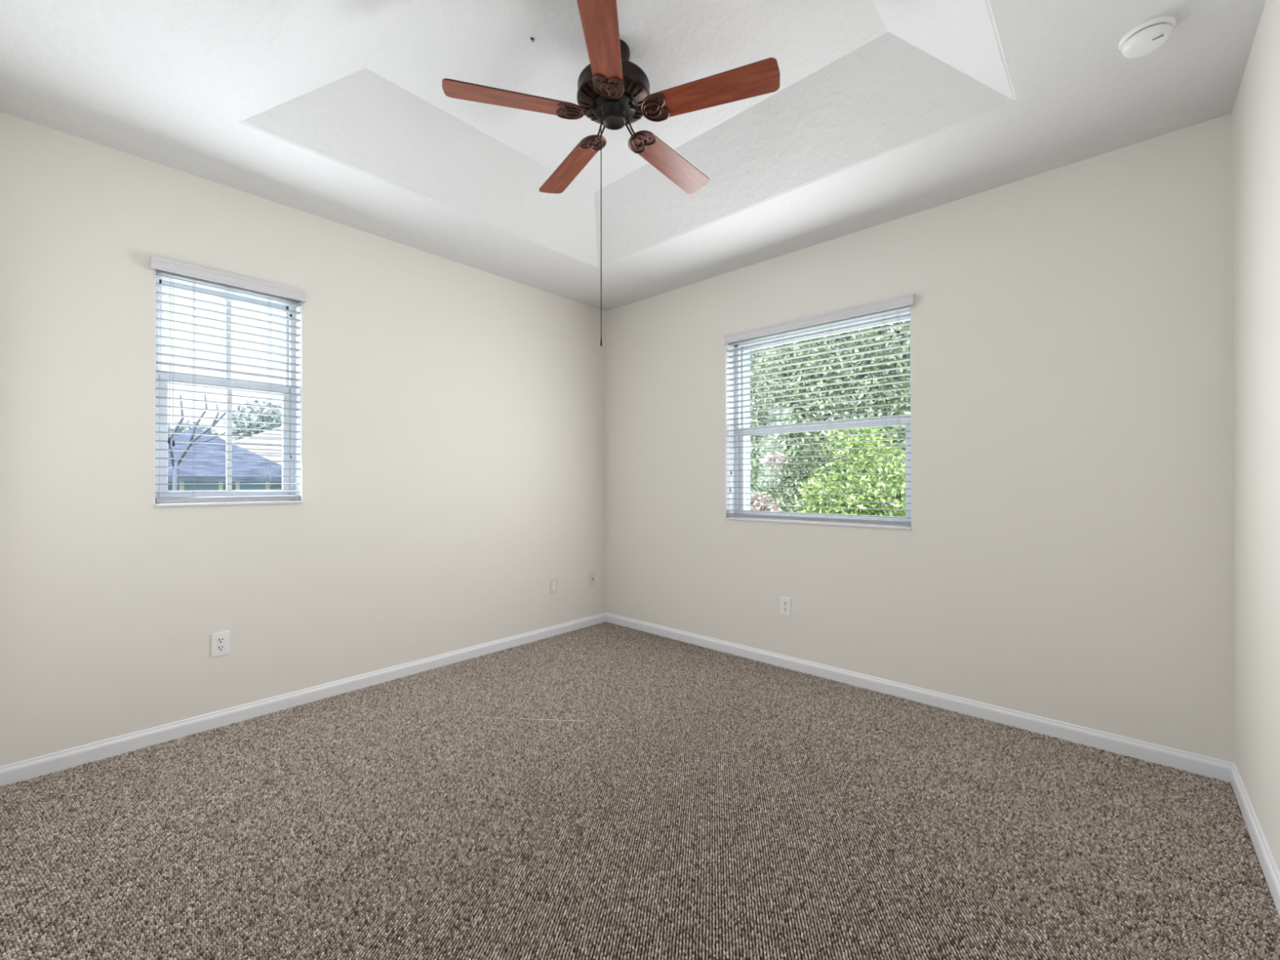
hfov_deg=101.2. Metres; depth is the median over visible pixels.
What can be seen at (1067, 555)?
wall
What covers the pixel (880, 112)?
ceiling
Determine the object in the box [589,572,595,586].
socket
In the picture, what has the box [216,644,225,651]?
socket
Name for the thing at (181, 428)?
tree
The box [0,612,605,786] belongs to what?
baseboard
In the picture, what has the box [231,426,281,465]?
house
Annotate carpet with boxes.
[0,622,1279,959]
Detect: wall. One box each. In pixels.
[0,111,605,766]
[605,113,1235,763]
[1231,0,1279,872]
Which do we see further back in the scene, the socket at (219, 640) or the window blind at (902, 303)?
the window blind at (902, 303)
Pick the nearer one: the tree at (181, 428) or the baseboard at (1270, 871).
the baseboard at (1270, 871)
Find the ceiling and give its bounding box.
[0,0,1266,311]
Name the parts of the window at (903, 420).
sill, sash, sash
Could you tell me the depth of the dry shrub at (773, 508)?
7.37 m
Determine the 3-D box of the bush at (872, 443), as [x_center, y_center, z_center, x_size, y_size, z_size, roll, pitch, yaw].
[2.697,1.764,6.509,1.688,5.084,0.945,0,0,42]
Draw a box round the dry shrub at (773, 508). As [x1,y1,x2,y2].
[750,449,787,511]
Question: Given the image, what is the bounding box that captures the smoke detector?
[1118,15,1176,58]
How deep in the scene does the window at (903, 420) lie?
3.72 m
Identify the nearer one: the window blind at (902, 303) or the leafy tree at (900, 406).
the window blind at (902, 303)
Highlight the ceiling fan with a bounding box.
[441,0,780,346]
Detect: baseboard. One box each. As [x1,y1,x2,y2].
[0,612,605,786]
[605,612,1234,782]
[1230,763,1279,918]
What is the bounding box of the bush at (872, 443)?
[795,426,905,516]
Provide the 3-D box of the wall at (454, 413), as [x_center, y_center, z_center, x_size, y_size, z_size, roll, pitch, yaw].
[-1.643,-0.251,3.422,0.300,3.100,3.640,0,0,42]
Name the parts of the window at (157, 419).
sash, sash, sill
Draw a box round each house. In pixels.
[167,427,281,490]
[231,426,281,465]
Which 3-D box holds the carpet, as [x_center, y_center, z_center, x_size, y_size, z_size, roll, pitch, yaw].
[-0.095,1.243,2.135,3.690,0.016,3.424,0,0,42]
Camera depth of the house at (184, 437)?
12.29 m
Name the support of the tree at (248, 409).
on the ground
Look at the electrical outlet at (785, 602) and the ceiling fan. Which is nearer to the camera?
the ceiling fan
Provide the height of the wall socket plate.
0.116 m
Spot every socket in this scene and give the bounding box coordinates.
[216,637,225,643]
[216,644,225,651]
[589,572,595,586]
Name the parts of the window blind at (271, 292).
pull cord, ladder cord, rail, ladder cord, pull cord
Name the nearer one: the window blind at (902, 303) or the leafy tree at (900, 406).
the window blind at (902, 303)
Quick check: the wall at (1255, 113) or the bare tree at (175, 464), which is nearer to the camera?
the wall at (1255, 113)
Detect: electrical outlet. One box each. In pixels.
[211,631,229,657]
[780,596,791,615]
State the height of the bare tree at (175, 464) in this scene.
5.401 m
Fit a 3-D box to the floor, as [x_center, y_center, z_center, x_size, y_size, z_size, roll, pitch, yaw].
[-0.092,1.369,2.137,3.713,0.247,3.440,0,0,42]
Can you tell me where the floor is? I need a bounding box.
[0,622,1279,959]
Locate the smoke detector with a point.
(1144, 39)
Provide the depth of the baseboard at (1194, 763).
2.77 m
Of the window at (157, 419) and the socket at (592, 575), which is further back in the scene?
the socket at (592, 575)
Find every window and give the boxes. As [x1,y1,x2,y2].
[154,269,302,506]
[724,305,911,529]
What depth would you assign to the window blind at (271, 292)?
2.69 m
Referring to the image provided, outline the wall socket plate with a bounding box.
[550,577,557,594]
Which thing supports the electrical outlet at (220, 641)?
attached to the wall at (454, 413)
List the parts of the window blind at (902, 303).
pull cord, pull cord, ladder cord, ladder cord, rail, ladder cord, ladder cord, pull cord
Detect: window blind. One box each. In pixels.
[150,254,306,502]
[724,293,915,525]
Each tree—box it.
[168,394,242,490]
[168,419,220,438]
[223,400,281,440]
[750,320,910,515]

